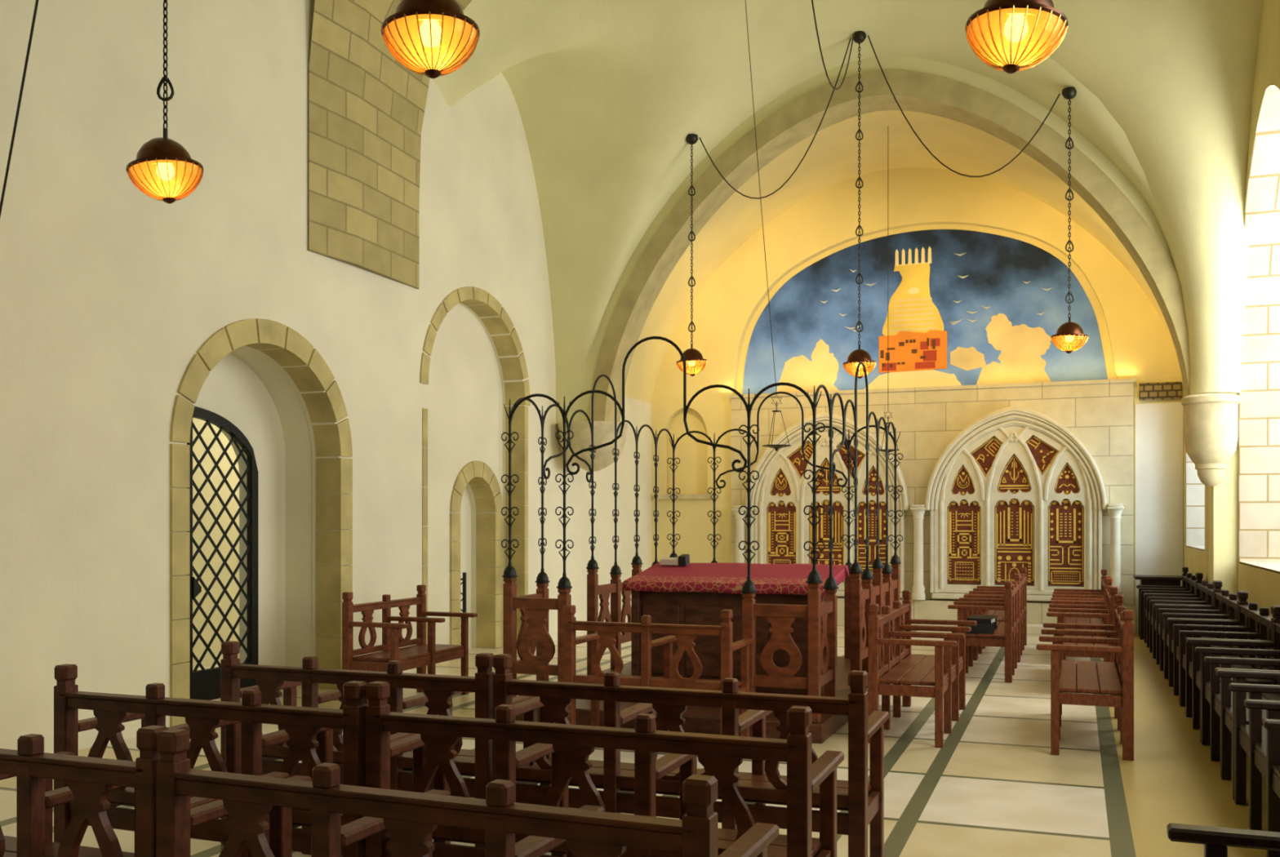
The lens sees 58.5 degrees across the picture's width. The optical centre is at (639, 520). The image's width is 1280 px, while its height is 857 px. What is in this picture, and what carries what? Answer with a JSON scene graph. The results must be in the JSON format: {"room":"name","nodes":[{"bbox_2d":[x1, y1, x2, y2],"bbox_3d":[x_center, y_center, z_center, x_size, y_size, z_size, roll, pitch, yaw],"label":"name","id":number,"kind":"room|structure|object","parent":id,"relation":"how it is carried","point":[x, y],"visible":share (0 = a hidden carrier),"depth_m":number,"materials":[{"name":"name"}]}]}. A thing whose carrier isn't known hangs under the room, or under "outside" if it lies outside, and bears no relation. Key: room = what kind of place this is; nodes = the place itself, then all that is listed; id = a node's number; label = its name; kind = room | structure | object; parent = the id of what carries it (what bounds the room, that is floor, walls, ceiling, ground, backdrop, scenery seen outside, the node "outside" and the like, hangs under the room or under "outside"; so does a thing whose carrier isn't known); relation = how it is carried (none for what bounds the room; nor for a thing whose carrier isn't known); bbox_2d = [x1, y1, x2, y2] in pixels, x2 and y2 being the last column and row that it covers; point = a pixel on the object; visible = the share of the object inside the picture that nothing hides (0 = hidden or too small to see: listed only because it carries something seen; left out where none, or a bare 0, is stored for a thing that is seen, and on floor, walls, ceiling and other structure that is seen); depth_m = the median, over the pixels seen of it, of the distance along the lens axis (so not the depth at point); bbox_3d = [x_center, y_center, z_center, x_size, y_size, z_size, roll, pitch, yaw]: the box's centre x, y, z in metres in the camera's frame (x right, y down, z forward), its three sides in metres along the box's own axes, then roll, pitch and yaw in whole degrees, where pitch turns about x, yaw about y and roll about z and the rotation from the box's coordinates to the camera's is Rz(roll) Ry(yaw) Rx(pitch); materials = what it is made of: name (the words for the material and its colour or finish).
{"room":"house of worship","nodes":[
{"label":"house of worship","id":0,"kind":"room"},
{"bbox_2d":[0,0,651,753],"bbox_3d":[-5.688,-2.650,6.981,2.600,8.700,27.000,0,0,21],"label":"wall","id":1,"kind":"structure","parent":0,"point":[109,290],"depth_m":9.45,"materials":[{"name":"white paint"}]},
{"bbox_2d":[0,0,38,217],"bbox_3d":[-3.402,-3.775,6.657,1.953,5.355,0.015,0,0,35],"label":"cable","id":2,"kind":"object","parent":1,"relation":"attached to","point":[37,1],"visible":1,"depth_m":6.90,"materials":[{"name":"brown metal"}]},
{"bbox_2d":[186,407,257,700],"bbox_3d":[-3.848,0.295,9.817,0.080,2.550,1.660,0,0,21],"label":"door","id":3,"kind":"structure","parent":1,"relation":"in","point":[204,684],"depth_m":10.17,"materials":[{"name":"black metal"}]},
{"bbox_2d":[169,318,352,726],"bbox_3d":[-3.305,-0.067,9.915,0.285,3.322,2.340,0,0,21],"label":"trim","id":4,"kind":"structure","parent":1,"relation":"attached to","point":[334,512],"depth_m":10.41,"materials":[{"name":"stone"}]},
{"bbox_2d":[308,0,471,288],"bbox_3d":[-2.234,-4.103,11.174,0.870,3.305,2.095,0,0,21],"label":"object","id":5,"kind":"structure","parent":1,"relation":"attached to","point":[366,108],"depth_m":11.01,"materials":[{"name":"beige stone"}]},
{"bbox_2d":[460,572,466,644],"bbox_3d":[-2.195,1.110,13.647,0.280,0.980,0.045,0,0,-38],"label":"iron gate","id":6,"kind":"object","parent":1,"relation":"attached to","point":[464,579],"visible":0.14,"depth_m":13.70,"materials":[{"name":"black metal"}]},
{"bbox_2d":[419,286,530,670],"bbox_3d":[-1.987,-0.557,13.383,0.280,4.303,2.600,0,0,21],"label":"trim","id":7,"kind":"structure","parent":1,"relation":"attached to","point":[513,368],"depth_m":14.36,"materials":[{"name":"stone"}]},
{"bbox_2d":[449,460,502,648],"bbox_3d":[-2.089,0.433,13.936,0.275,2.322,1.280,0,0,21],"label":"trim","id":8,"kind":"structure","parent":1,"relation":"attached to","point":[489,526],"depth_m":14.31,"materials":[{"name":"stone"}]},
{"bbox_2d":[0,626,1266,856],"bbox_3d":[-1.511,1.700,5.444,11.900,0.200,27.700,0,0,21],"label":"floor","id":9,"kind":"structure","parent":0,"point":[995,787],"depth_m":7.24,"materials":[{"name":"beige stone"}]},
{"bbox_2d":[0,725,289,856],"bbox_3d":[-1.984,1.100,3.829,1.497,1.000,0.615,0,0,21],"label":"wooden bench","id":10,"kind":"object","parent":9,"relation":"on","point":[90,780],"visible":0.85,"depth_m":3.42,"materials":[{"name":"brown wood"}]},
{"bbox_2d":[53,663,430,856],"bbox_3d":[-1.629,1.100,4.764,1.497,1.000,0.615,0,0,21],"label":"wooden bench","id":11,"kind":"object","parent":9,"relation":"on","point":[242,722],"visible":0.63,"depth_m":4.50,"materials":[{"name":"brown wood"}]},
{"bbox_2d":[220,640,537,854],"bbox_3d":[-1.270,1.100,5.676,1.497,1.000,0.615,0,0,21],"label":"wooden bench","id":12,"kind":"object","parent":9,"relation":"on","point":[439,691],"visible":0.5,"depth_m":5.42,"materials":[{"name":"brown wood"}]},
{"bbox_2d":[342,584,477,694],"bbox_3d":[-1.998,1.100,10.060,0.615,1.000,1.232,0,0,21],"label":"wooden bench","id":13,"kind":"object","parent":9,"relation":"on","point":[418,656],"visible":0.94,"depth_m":9.97,"materials":[{"name":"red wood"}]},
{"bbox_2d":[155,728,778,856],"bbox_3d":[-0.495,1.100,3.224,1.662,1.000,0.615,0,0,22],"label":"wooden bench","id":14,"kind":"object","parent":9,"relation":"on","point":[411,819],"visible":1,"depth_m":3.01,"materials":[{"name":"brown wood"}]},
{"bbox_2d":[365,681,844,856],"bbox_3d":[-0.133,1.100,4.216,1.662,1.000,0.615,0,0,21],"label":"wooden bench","id":15,"kind":"object","parent":9,"relation":"on","point":[570,747],"visible":0.71,"depth_m":3.99,"materials":[{"name":"brown wood"}]},
{"bbox_2d":[564,604,754,737],"bbox_3d":[0.140,1.100,8.178,1.232,1.000,0.615,0,0,21],"label":"wooden bench","id":16,"kind":"object","parent":9,"relation":"on","point":[606,632],"visible":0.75,"depth_m":7.97,"materials":[{"name":"red wood"}]},
{"bbox_2d":[492,653,888,856],"bbox_3d":[0.224,1.100,5.096,1.662,1.000,0.615,0,0,21],"label":"wooden bench","id":17,"kind":"object","parent":9,"relation":"on","point":[864,801],"visible":0.65,"depth_m":4.84,"materials":[{"name":"brown wood"}]},
{"bbox_2d":[501,336,902,743],"bbox_3d":[0.822,0.094,10.602,2.631,3.012,4.160,0,0,21],"label":"bimah","id":18,"kind":"object","parent":9,"relation":"on","point":[824,667],"visible":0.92,"depth_m":9.09,"materials":[{"name":"brown wood"}]},
{"bbox_2d":[631,591,824,696],"bbox_3d":[0.837,0.930,9.868,1.680,1.055,0.840,0,0,21],"label":"table","id":19,"kind":"object","parent":18,"relation":"on","point":[695,608],"visible":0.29,"depth_m":9.59,"materials":[{"name":"brown wood"}]},
{"bbox_2d":[622,561,848,595],"bbox_3d":[0.832,0.491,9.854,1.776,0.224,0.909,0,0,21],"label":"table cloth","id":20,"kind":"object","parent":19,"relation":"on","point":[722,577],"visible":0.91,"depth_m":9.69,"materials":[{"name":"red fabric"}]},
{"bbox_2d":[659,554,689,565],"bbox_3d":[0.313,0.353,10.361,0.250,0.101,0.130,0,0,21],"label":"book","id":21,"kind":"object","parent":20,"relation":"on","point":[683,559],"visible":1,"depth_m":10.32,"materials":[{"name":"white paper"}]},
{"bbox_2d":[867,590,977,748],"bbox_3d":[2.247,1.100,8.957,0.615,1.000,1.812,0,0,21],"label":"wooden bench","id":22,"kind":"object","parent":9,"relation":"on","point":[890,634],"visible":0.98,"depth_m":8.60,"materials":[{"name":"red wood"}]},
{"bbox_2d":[947,573,1020,683],"bbox_3d":[3.704,1.100,12.233,0.615,1.000,1.812,0,0,21],"label":"wooden bench","id":23,"kind":"object","parent":9,"relation":"on","point":[1007,633],"visible":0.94,"depth_m":11.83,"materials":[{"name":"red wood"}]},
{"bbox_2d":[965,623,994,634],"bbox_3d":[3.473,1.094,11.732,0.300,0.100,0.300,0,0,16],"label":"book","id":24,"kind":"object","parent":23,"relation":"on","point":[982,628],"visible":0.54,"depth_m":11.58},
{"bbox_2d":[966,616,995,624],"bbox_3d":[3.501,1.018,11.721,0.240,0.050,0.260,0,0,28],"label":"book","id":25,"kind":"object","parent":24,"relation":"on","point":[979,620],"visible":0.88,"depth_m":11.63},
{"bbox_2d":[969,614,997,629],"bbox_3d":[3.689,1.084,12.271,0.280,0.120,0.300,0,0,19],"label":"book","id":26,"kind":"object","parent":23,"relation":"on","point":[996,616],"visible":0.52,"depth_m":12.22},
{"bbox_2d":[965,567,1026,659],"bbox_3d":[4.370,1.100,13.980,0.615,1.000,1.812,0,0,21],"label":"wooden bench","id":27,"kind":"object","parent":9,"relation":"on","point":[980,590],"visible":0.49,"depth_m":14.12,"materials":[{"name":"red wood"}]},
{"bbox_2d":[1051,569,1111,662],"bbox_3d":[5.151,1.100,13.362,0.615,1.000,1.812,0,0,21],"label":"wooden bench","id":28,"kind":"object","parent":9,"relation":"on","point":[1066,594],"visible":0.33,"depth_m":13.14,"materials":[{"name":"red wood"}]},
{"bbox_2d":[1046,577,1118,695],"bbox_3d":[4.368,1.100,11.306,0.615,1.000,1.812,0,0,21],"label":"wooden bench","id":29,"kind":"object","parent":9,"relation":"on","point":[1058,609],"visible":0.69,"depth_m":10.93,"materials":[{"name":"red wood"}]},
{"bbox_2d":[1036,594,1133,760],"bbox_3d":[3.325,1.100,8.568,0.615,1.000,1.812,0,0,21],"label":"wooden bench","id":30,"kind":"object","parent":9,"relation":"on","point":[1116,677],"visible":1,"depth_m":7.80,"materials":[{"name":"red wood"}]},
{"bbox_2d":[1133,574,1182,639],"bbox_3d":[7.047,1.175,15.524,0.620,0.850,0.530,0,0,21],"label":"wooden table","id":31,"kind":"object","parent":9,"relation":"on","point":[1157,580],"visible":0.52,"depth_m":15.39,"materials":[{"name":"brown wood"}]},
{"bbox_2d":[1136,567,1196,653],"bbox_3d":[6.503,1.100,14.104,0.615,1.000,1.812,0,0,21],"label":"wooden bench","id":32,"kind":"object","parent":9,"relation":"on","point":[1188,581],"visible":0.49,"depth_m":14.30,"materials":[{"name":"brown wood"}]},
{"bbox_2d":[1144,573,1220,671],"bbox_3d":[5.854,1.100,12.398,0.615,1.000,1.812,0,0,21],"label":"wooden bench","id":33,"kind":"object","parent":9,"relation":"on","point":[1204,596],"visible":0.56,"depth_m":12.60,"materials":[{"name":"brown wood"}]},
{"bbox_2d":[1154,581,1245,704],"bbox_3d":[5.204,1.100,10.693,0.615,1.000,1.812,0,0,21],"label":"wooden bench","id":34,"kind":"object","parent":9,"relation":"on","point":[1225,607],"visible":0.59,"depth_m":10.85,"materials":[{"name":"brown wood"}]},
{"bbox_2d":[1166,822,1279,856],"bbox_3d":[1.448,1.100,2.263,0.615,1.000,1.812,0,0,21],"label":"wooden bench","id":35,"kind":"object","parent":9,"relation":"on","point":[1215,840],"visible":1,"depth_m":3.11,"materials":[{"name":"brown wood"}]},
{"bbox_2d":[1168,591,1279,742],"bbox_3d":[4.555,1.100,8.987,0.615,1.000,1.812,0,0,21],"label":"wooden bench","id":36,"kind":"object","parent":9,"relation":"on","point":[1254,624],"visible":0.61,"depth_m":9.13,"materials":[{"name":"brown wood"}]},
{"bbox_2d":[1186,606,1279,800],"bbox_3d":[3.905,1.100,7.282,0.615,1.000,1.812,0,0,21],"label":"wooden bench","id":37,"kind":"object","parent":9,"relation":"on","point":[1217,700],"visible":0.66,"depth_m":7.59,"materials":[{"name":"brown wood"}]},
{"bbox_2d":[1216,669,1279,856],"bbox_3d":[3.256,1.100,5.576,0.615,1.000,1.812,0,0,21],"label":"wooden bench","id":38,"kind":"object","parent":9,"relation":"on","point":[1260,743],"visible":0.98,"depth_m":5.89,"materials":[{"name":"brown wood"}]},
{"bbox_2d":[431,0,1153,372],"bbox_3d":[-1.399,-4.355,3.139,8.250,5.090,22.970,0,0,21],"label":"ceiling","id":39,"kind":"structure","parent":0,"point":[608,95],"depth_m":13.57,"materials":[{"name":"paint"}]},
{"bbox_2d":[125,0,204,204],"bbox_3d":[-2.517,-4.087,6.063,0.379,4.806,0.382,0,0,-18],"label":"pendant lamp","id":40,"kind":"object","parent":39,"relation":"hanging from","point":[162,160],"visible":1,"depth_m":6.04,"materials":[{"name":"orange glass"}]},
{"bbox_2d":[380,0,479,78],"bbox_3d":[-0.823,-4.332,4.497,0.384,5.176,0.384,0,0,21],"label":"pendant lamp","id":41,"kind":"object","parent":39,"relation":"hanging from","point":[424,27],"visible":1,"depth_m":4.46,"materials":[{"name":"orange glass"}]},
{"bbox_2d":[675,133,706,376],"bbox_3d":[0.639,-3.268,14.096,0.384,2.972,0.384,0,0,21],"label":"pendant lamp","id":42,"kind":"object","parent":39,"relation":"hanging from","point":[692,357],"visible":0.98,"depth_m":14.08,"materials":[{"name":"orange metal"}]},
{"bbox_2d":[745,0,791,451],"bbox_3d":[1.261,-3.831,11.919,0.333,6.042,3.183,0,0,13],"label":"oil lamp","id":43,"kind":"object","parent":39,"relation":"hanging from","point":[775,447],"visible":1,"depth_m":12.89,"materials":[{"name":"brown metal"}]},
{"bbox_2d":[699,37,851,199],"bbox_3d":[1.601,-4.773,13.729,1.872,1.776,0.015,0,0,21],"label":"cable","id":44,"kind":"object","parent":39,"relation":"hanging from","point":[786,181],"visible":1,"depth_m":13.62,"materials":[{"name":"brown metal"}]},
{"bbox_2d":[811,0,853,89],"bbox_3d":[1.839,-5.703,11.445,0.015,2.381,3.913,0,0,19],"label":"cable","id":45,"kind":"object","parent":39,"relation":"hanging from","point":[830,83],"visible":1,"depth_m":11.56,"materials":[{"name":"brown metal"}]},
{"bbox_2d":[842,31,875,378],"bbox_3d":[2.565,-3.681,13.362,0.382,4.035,0.384,0,0,21],"label":"pendant lamp","id":46,"kind":"object","parent":39,"relation":"hanging from","point":[859,355],"visible":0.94,"depth_m":13.35,"materials":[{"name":"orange metal"}]},
{"bbox_2d":[867,35,1060,177],"bbox_3d":[3.621,-4.759,12.907,2.115,1.806,0.015,0,0,24],"label":"cable","id":47,"kind":"object","parent":39,"relation":"hanging from","point":[1038,129],"visible":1,"depth_m":12.96,"materials":[{"name":"brown metal"}]},
{"bbox_2d":[965,0,1068,73],"bbox_3d":[1.464,-4.141,4.450,0.380,4.795,0.382,0,0,-18],"label":"pendant lamp","id":48,"kind":"object","parent":39,"relation":"hanging from","point":[1006,24],"visible":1,"depth_m":4.42,"materials":[{"name":"orange glass"}]},
{"bbox_2d":[1050,86,1088,353],"bbox_3d":[4.678,-3.264,12.450,0.384,2.883,0.384,0,0,21],"label":"pendant lamp","id":49,"kind":"object","parent":39,"relation":"hanging from","point":[1069,331],"visible":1,"depth_m":12.44,"materials":[{"name":"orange metal"}]},
{"bbox_2d":[555,56,1238,600],"bbox_3d":[2.770,-2.700,14.086,8.350,8.800,0.500,0,0,21],"label":"wall","id":50,"kind":"structure","parent":0,"point":[1224,496],"depth_m":13.44,"materials":[{"name":"paint"}]},
{"bbox_2d":[557,420,627,471],"bbox_3d":[-0.635,-1.005,15.330,0.940,0.690,0.940,0,0,21],"label":"trim","id":51,"kind":"structure","parent":50,"relation":"attached to","point":[603,431],"depth_m":14.97,"materials":[{"name":"stone"}]},
{"bbox_2d":[588,69,1190,422],"bbox_3d":[2.878,-3.360,14.019,7.420,4.120,0.550,0,0,21],"label":"arch","id":52,"kind":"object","parent":50,"relation":"attached to","point":[801,118],"depth_m":13.89,"materials":[{"name":"stone"}]},
{"bbox_2d":[1033,0,1262,395],"bbox_3d":[5.862,-3.337,11.400,4.600,3.925,2.300,0,0,21],"label":"vaulted ceiling","id":53,"kind":"structure","parent":50,"relation":"attached to","point":[1176,77],"depth_m":11.85,"materials":[{"name":"paint"}]},
{"bbox_2d":[1181,392,1240,485],"bbox_3d":[6.178,-0.880,12.344,0.580,1.000,0.290,0,0,21],"label":"trim","id":54,"kind":"structure","parent":50,"relation":"attached to","point":[1211,420],"depth_m":12.29,"materials":[{"name":"stone"}]},
{"bbox_2d":[624,110,1182,403],"bbox_3d":[3.338,-3.475,15.930,7.960,3.750,3.450,0,0,21],"label":"arch","id":55,"kind":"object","parent":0,"point":[888,142],"depth_m":16.55,"materials":[{"name":"paint"}]},
{"bbox_2d":[879,410,899,453],"bbox_3d":[3.347,-3.113,15.418,0.302,4.434,0.302,0,0,21],"label":"oil lamp","id":56,"kind":"object","parent":55,"relation":"hanging from","point":[888,417],"visible":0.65,"depth_m":15.41,"materials":[{"name":"brown metal"}]},
{"bbox_2d":[651,167,1183,605],"bbox_3d":[3.859,-2.050,17.578,8.700,7.500,0.400,0,0,21],"label":"wall","id":57,"kind":"structure","parent":0,"point":[1136,344],"depth_m":17.82,"materials":[{"name":"paint"}]},
{"bbox_2d":[657,493,715,499],"bbox_3d":[0.733,-0.390,18.500,1.000,0.080,0.098,0,0,21],"label":"trim","id":58,"kind":"structure","parent":57,"relation":"attached to","point":[691,496],"depth_m":18.43,"materials":[{"name":"stone"}]},
{"bbox_2d":[742,229,1107,394],"bbox_3d":[4.181,-3.206,17.383,5.440,2.412,0.044,0,0,21],"label":"mural","id":59,"kind":"object","parent":57,"relation":"attached to","point":[939,307],"visible":0.96,"depth_m":17.32},
{"bbox_2d":[1135,402,1183,634],"bbox_3d":[7.286,-0.025,16.047,0.615,3.250,0.018,0,0,21],"label":"trim","id":60,"kind":"structure","parent":57,"relation":"attached to","point":[1159,427],"depth_m":16.04,"materials":[{"name":"white paint"}]},
{"bbox_2d":[1138,381,1181,399],"bbox_3d":[7.287,-1.820,16.015,0.540,0.240,0.039,0,0,21],"label":"exposed brick","id":61,"kind":"object","parent":57,"relation":"in","point":[1160,390],"visible":1,"depth_m":16.00,"materials":[{"name":"beige brick"}]},
{"bbox_2d":[728,378,1135,635],"bbox_3d":[4.188,-0.200,17.120,5.920,3.600,0.219,0,0,21],"label":"wall","id":62,"kind":"structure","parent":0,"point":[1099,412],"depth_m":16.97,"materials":[{"name":"beige stone"}]},
{"bbox_2d":[731,412,910,597],"bbox_3d":[2.739,-0.242,17.531,2.710,2.835,0.280,0,0,21],"label":"torah ark","id":63,"kind":"object","parent":62,"relation":"attached to","point":[781,528],"visible":0.73,"depth_m":17.60,"materials":[{"name":"stone"}]},
{"bbox_2d":[911,623,1054,635],"bbox_3d":[5.042,1.540,16.469,3.700,0.120,0.370,0,0,21],"label":"trim","id":64,"kind":"structure","parent":62,"relation":"attached to","point":[1032,628],"depth_m":16.10,"materials":[{"name":"stone"}]},
{"bbox_2d":[910,405,1124,604],"bbox_3d":[5.402,-0.242,16.517,2.920,2.835,0.280,0,0,21],"label":"torah ark","id":65,"kind":"object","parent":62,"relation":"attached to","point":[982,539],"visible":0.95,"depth_m":16.57,"materials":[{"name":"stone"}]},
{"bbox_2d":[1183,0,1279,680],"bbox_3d":[3.475,-2.650,3.492,1.190,8.700,27.000,0,0,21],"label":"wall","id":66,"kind":"structure","parent":0,"point":[1262,585],"depth_m":11.03,"materials":[{"name":"paint"}]},
{"bbox_2d":[1186,453,1204,549],"bbox_3d":[7.568,-0.980,14.260,1.167,2.634,2.386,0,0,21],"label":"trim","id":67,"kind":"structure","parent":66,"relation":"attached to","point":[1195,489],"depth_m":15.55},
{"bbox_2d":[1239,84,1279,571],"bbox_3d":[6.249,-1.786,10.461,0.927,4.453,3.698,0,0,21],"label":"trim","id":68,"kind":"structure","parent":66,"relation":"attached to","point":[1260,404],"depth_m":12.24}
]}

